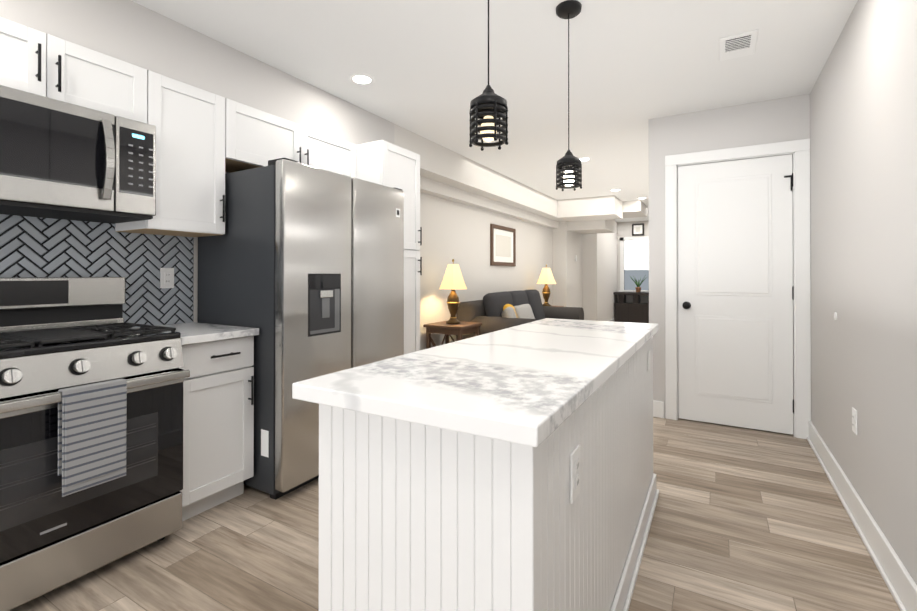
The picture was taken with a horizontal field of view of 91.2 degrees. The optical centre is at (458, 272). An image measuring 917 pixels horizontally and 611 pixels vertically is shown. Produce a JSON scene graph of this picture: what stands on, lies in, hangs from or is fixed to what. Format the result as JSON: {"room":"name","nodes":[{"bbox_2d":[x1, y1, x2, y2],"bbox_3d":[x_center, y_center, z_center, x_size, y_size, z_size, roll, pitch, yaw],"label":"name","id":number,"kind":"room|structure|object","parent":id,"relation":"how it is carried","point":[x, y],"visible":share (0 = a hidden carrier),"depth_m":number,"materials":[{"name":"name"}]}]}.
{"room":"kitchen","nodes":[
{"label":"kitchen","id":0,"kind":"room"},
{"bbox_2d":[0,0,564,228],"bbox_3d":[-0.564,-1.070,4.179,0.310,0.430,10.040,0,0,30],"label":"soffit","id":1,"kind":"structure","parent":0,"point":[133,33],"depth_m":2.70,"materials":[{"name":"grey paint"}]},
{"bbox_2d":[193,172,616,349],"bbox_3d":[0.334,-0.034,5.595,0.690,2.490,13.400,0,0,30],"label":"wall","id":2,"kind":"structure","parent":0,"point":[459,234],"depth_m":6.59,"materials":[{"name":"white paint"}]},
{"bbox_2d":[0,17,151,124],"bbox_3d":[-1.843,-0.844,1.935,0.330,0.287,0.759,0,0,30],"label":"upper cabinet","id":3,"kind":"object","parent":2,"relation":"attached to","point":[34,61],"depth_m":1.93,"materials":[{"name":"white wood"}]},
{"bbox_2d":[0,85,155,223],"bbox_3d":[-1.778,-0.476,1.897,0.469,0.444,0.754,0,0,30],"label":"microwave","id":4,"kind":"object","parent":3,"relation":"attached to","point":[63,160],"visible":1,"depth_m":1.87,"materials":[{"name":"grey metal"}]},
{"bbox_2d":[0,214,193,327],"bbox_3d":[-2.091,0.011,1.814,0.015,0.575,2.026,0,0,30],"label":"tile backsplash","id":5,"kind":"structure","parent":2,"relation":"attached to","point":[156,272],"depth_m":2.34,"materials":[{"name":"grey tile"}]},
{"bbox_2d":[115,71,227,236],"bbox_3d":[-1.553,-0.600,2.438,0.330,0.772,0.398,0,0,30],"label":"upper cabinet","id":6,"kind":"object","parent":2,"relation":"attached to","point":[206,141],"depth_m":2.36,"materials":[{"name":"white wood"}]},
{"bbox_2d":[228,99,355,177],"bbox_3d":[-1.190,-0.814,3.070,0.330,0.337,1.054,0,0,30],"label":"upper cabinet","id":7,"kind":"object","parent":2,"relation":"attached to","point":[256,137],"depth_m":2.83,"materials":[{"name":"white wood"}]},
{"bbox_2d":[490,224,515,265],"bbox_3d":[0.663,-0.384,6.590,0.030,0.580,0.850,0,0,30],"label":"picture frame","id":8,"kind":"object","parent":2,"relation":"attached to","point":[502,245],"visible":1,"depth_m":6.56,"materials":[{"name":"brown wood"}]},
{"bbox_2d":[9,417,899,610],"bbox_3d":[2.538,1.231,4.437,6.020,0.050,13.600,0,0,30],"label":"floor","id":9,"kind":"structure","parent":0,"point":[746,519],"depth_m":1.93,"materials":[{"name":"brown wood"}]},
{"bbox_2d":[0,277,189,610],"bbox_3d":[-1.664,0.608,1.826,0.712,1.172,0.754,0,0,30],"label":"range","id":10,"kind":"object","parent":9,"relation":"on","point":[57,334],"visible":0.98,"depth_m":1.76,"materials":[{"name":"grey metal"}]},
{"bbox_2d":[58,379,126,496],"bbox_3d":[-1.354,0.602,1.668,0.049,0.372,0.197,0,0,30],"label":"towel","id":11,"kind":"object","parent":10,"relation":"hanging from","point":[92,423],"visible":1,"depth_m":1.64,"materials":[{"name":"white fabric"}]},
{"bbox_2d":[179,336,253,520],"bbox_3d":[-1.441,0.765,2.367,0.582,0.862,0.396,0,0,30],"label":"base cabinet","id":12,"kind":"object","parent":9,"relation":"on","point":[218,426],"visible":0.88,"depth_m":2.20,"materials":[{"name":"white wood"}]},
{"bbox_2d":[131,322,258,344],"bbox_3d":[-1.827,0.311,1.659,0.613,0.036,2.024,0,0,30],"label":"countertop","id":13,"kind":"structure","parent":12,"relation":"on","point":[193,332],"depth_m":2.28,"materials":[{"name":"stone"}]},
{"bbox_2d":[197,158,403,499],"bbox_3d":[-0.971,0.303,2.943,0.791,1.792,1.033,0,0,30],"label":"fridge","id":14,"kind":"object","parent":9,"relation":"on","point":[301,266],"visible":0.71,"depth_m":2.49,"materials":[{"name":"grey metal"}]},
{"bbox_2d":[356,140,421,354],"bbox_3d":[-0.676,0.111,3.664,0.617,2.183,0.485,0,0,30],"label":"pantry","id":15,"kind":"object","parent":9,"relation":"on","point":[384,163],"visible":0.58,"depth_m":3.60,"materials":[{"name":"white wood"}]},
{"bbox_2d":[423,321,481,348],"bbox_3d":[-0.057,0.878,4.801,0.460,0.660,0.460,0,0,30],"label":"side table","id":16,"kind":"object","parent":9,"relation":"on","point":[459,330],"visible":0.42,"depth_m":4.70,"materials":[{"name":"brown wood"}]},
{"bbox_2d":[439,259,466,323],"bbox_3d":[-0.057,0.200,4.804,0.340,0.693,0.294,0,0,30],"label":"lamp","id":17,"kind":"object","parent":16,"relation":"on","point":[453,280],"visible":1,"depth_m":4.74,"materials":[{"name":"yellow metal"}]},
{"bbox_2d":[319,330,658,610],"bbox_3d":[0.363,0.756,1.783,0.608,0.876,1.855,0,0,30],"label":"kitchen island","id":18,"kind":"object","parent":9,"relation":"on","point":[509,469],"depth_m":1.02,"materials":[{"name":"white wood"}]},
{"bbox_2d":[292,318,658,449],"bbox_3d":[0.342,0.298,1.788,0.640,0.040,1.920,0,0,30],"label":"island countertop","id":19,"kind":"structure","parent":18,"relation":"on","point":[510,386],"depth_m":1.14,"materials":[{"name":"white stone"}]},
{"bbox_2d":[456,289,583,339],"bbox_3d":[0.911,0.728,5.992,0.950,0.970,2.250,0,0,30],"label":"sofa","id":20,"kind":"object","parent":9,"relation":"on","point":[493,312],"visible":0.38,"depth_m":5.39,"materials":[{"name":"grey fabric"}]},
{"bbox_2d":[613,292,648,322],"bbox_3d":[4.411,0.856,10.664,1.320,0.760,0.440,0,0,30],"label":"tv stand","id":21,"kind":"object","parent":9,"relation":"on","point":[635,311],"visible":0.5,"depth_m":10.62,"materials":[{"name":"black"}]},
{"bbox_2d":[630,276,646,291],"bbox_3d":[4.296,0.267,10.726,0.411,0.417,0.425,0,0,30],"label":"plant","id":22,"kind":"object","parent":21,"relation":"on","point":[638,288],"visible":0.96,"depth_m":10.69,"materials":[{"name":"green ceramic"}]},
{"bbox_3d":[1.454,0.890,7.427,0.460,0.660,0.460,0,0,30],"label":"side table","id":23,"kind":"object","parent":9,"relation":"on","visible":0},
{"bbox_2d":[537,264,555,305],"bbox_3d":[1.454,0.213,7.431,0.340,0.693,0.294,0,0,30],"label":"lamp","id":24,"kind":"object","parent":23,"relation":"on","point":[546,277],"visible":1,"depth_m":7.37,"materials":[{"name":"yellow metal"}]},
{"bbox_2d":[131,0,857,221],"bbox_3d":[2.538,-1.324,4.449,6.020,0.080,13.600,0,0,30],"label":"ceiling","id":25,"kind":"structure","parent":0,"point":[635,66],"depth_m":2.74,"materials":[{"name":"white paint"}]},
{"bbox_2d":[348,74,374,85],"bbox_3d":[-0.646,-1.288,3.004,0.175,0.006,0.175,0,0,-15],"label":"recessed light","id":26,"kind":"object","parent":25,"relation":"in","point":[359,79],"depth_m":3.00,"materials":[{"name":"white"}]},
{"bbox_2d":[469,0,507,150],"bbox_3d":[0.095,-0.849,1.422,0.124,0.899,0.124,0,0,30],"label":"pendant light","id":27,"kind":"object","parent":25,"relation":"hanging from","point":[488,107],"visible":1,"depth_m":1.39,"materials":[{"name":"black metal"}]},
{"bbox_2d":[556,0,581,190],"bbox_3d":[0.539,-0.850,2.194,0.124,0.889,0.124,0,0,30],"label":"pendant light","id":28,"kind":"object","parent":25,"relation":"hanging from","point":[568,163],"visible":1,"depth_m":2.17,"materials":[{"name":"black metal"}]},
{"bbox_2d":[579,157,591,161],"bbox_3d":[1.420,-1.278,5.092,0.175,0.006,0.175,0,0,-15],"label":"recessed light","id":29,"kind":"object","parent":25,"relation":"in","point":[584,159],"depth_m":5.08,"materials":[{"name":"white"}]},
{"bbox_2d":[719,29,757,60],"bbox_3d":[1.590,-1.287,2.560,0.180,0.012,0.300,0,0,30],"label":"air vent","id":30,"kind":"object","parent":25,"relation":"in","point":[737,45],"depth_m":2.54,"materials":[{"name":"white metal"}]},
{"bbox_2d":[557,195,646,233],"bbox_3d":[2.669,-1.031,8.266,1.300,0.470,1.650,0,0,30],"label":"header beam","id":31,"kind":"structure","parent":0,"point":[593,215],"depth_m":7.83,"materials":[{"name":"white paint"}]},
{"bbox_2d":[617,221,648,302],"bbox_3d":[5.996,-0.012,10.155,5.720,2.490,0.150,0,0,30],"label":"wall","id":32,"kind":"structure","parent":0,"point":[624,229],"depth_m":11.13,"materials":[{"name":"white paint"}]},
{"bbox_2d":[619,236,648,291],"bbox_3d":[4.531,-0.198,10.929,1.170,1.350,0.130,0,0,30],"label":"window","id":33,"kind":"structure","parent":32,"relation":"in","point":[637,259],"depth_m":11.06,"materials":[{"name":"white"}]},
{"bbox_2d":[632,223,643,235],"bbox_3d":[4.391,-1.045,10.980,0.280,0.295,0.028,0,0,30],"label":"picture frame","id":34,"kind":"object","parent":32,"relation":"attached to","point":[637,229],"visible":1,"depth_m":10.96,"materials":[{"name":"grey"}]},
{"bbox_2d":[648,94,809,417],"bbox_3d":[2.102,-0.043,3.564,1.080,2.490,0.140,0,0,30],"label":"wall","id":35,"kind":"structure","parent":0,"point":[771,121],"depth_m":3.63,"materials":[{"name":"grey paint"}]},
{"bbox_2d":[653,400,659,413],"bbox_3d":[2.943,1.147,6.128,0.032,0.135,5.466,0,0,30],"label":"baseboard","id":36,"kind":"structure","parent":35,"relation":"attached to","point":[655,403],"depth_m":3.73,"materials":[{"name":"white wood"}]},
{"bbox_2d":[678,154,793,434],"bbox_3d":[2.121,0.161,3.464,0.770,2.057,0.105,0,0,30],"label":"door","id":37,"kind":"structure","parent":35,"relation":"in","point":[735,292],"depth_m":3.46,"materials":[{"name":"white wood"}]},
{"bbox_2d":[665,139,810,438],"bbox_3d":[2.144,0.120,3.511,0.952,2.163,0.128,0,0,30],"label":"door frame","id":38,"kind":"structure","parent":35,"relation":"attached to","point":[799,150],"depth_m":3.29,"materials":[{"name":"white wood"}]},
{"bbox_2d":[810,0,916,584],"bbox_3d":[1.183,-0.057,0.764,0.120,2.490,5.870,0,0,30],"label":"wall","id":39,"kind":"structure","parent":0,"point":[863,168],"depth_m":1.97,"materials":[{"name":"grey paint"}]},
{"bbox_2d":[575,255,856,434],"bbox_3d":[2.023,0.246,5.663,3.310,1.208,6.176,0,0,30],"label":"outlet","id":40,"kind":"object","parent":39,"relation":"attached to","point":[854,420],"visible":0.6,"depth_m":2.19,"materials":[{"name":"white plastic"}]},
{"bbox_2d":[807,421,916,610],"bbox_3d":[1.089,1.121,0.742,0.028,0.135,5.748,0,0,30],"label":"baseboard","id":41,"kind":"structure","parent":39,"relation":"attached to","point":[898,579],"depth_m":1.93,"materials":[{"name":"white wood"}]}
]}

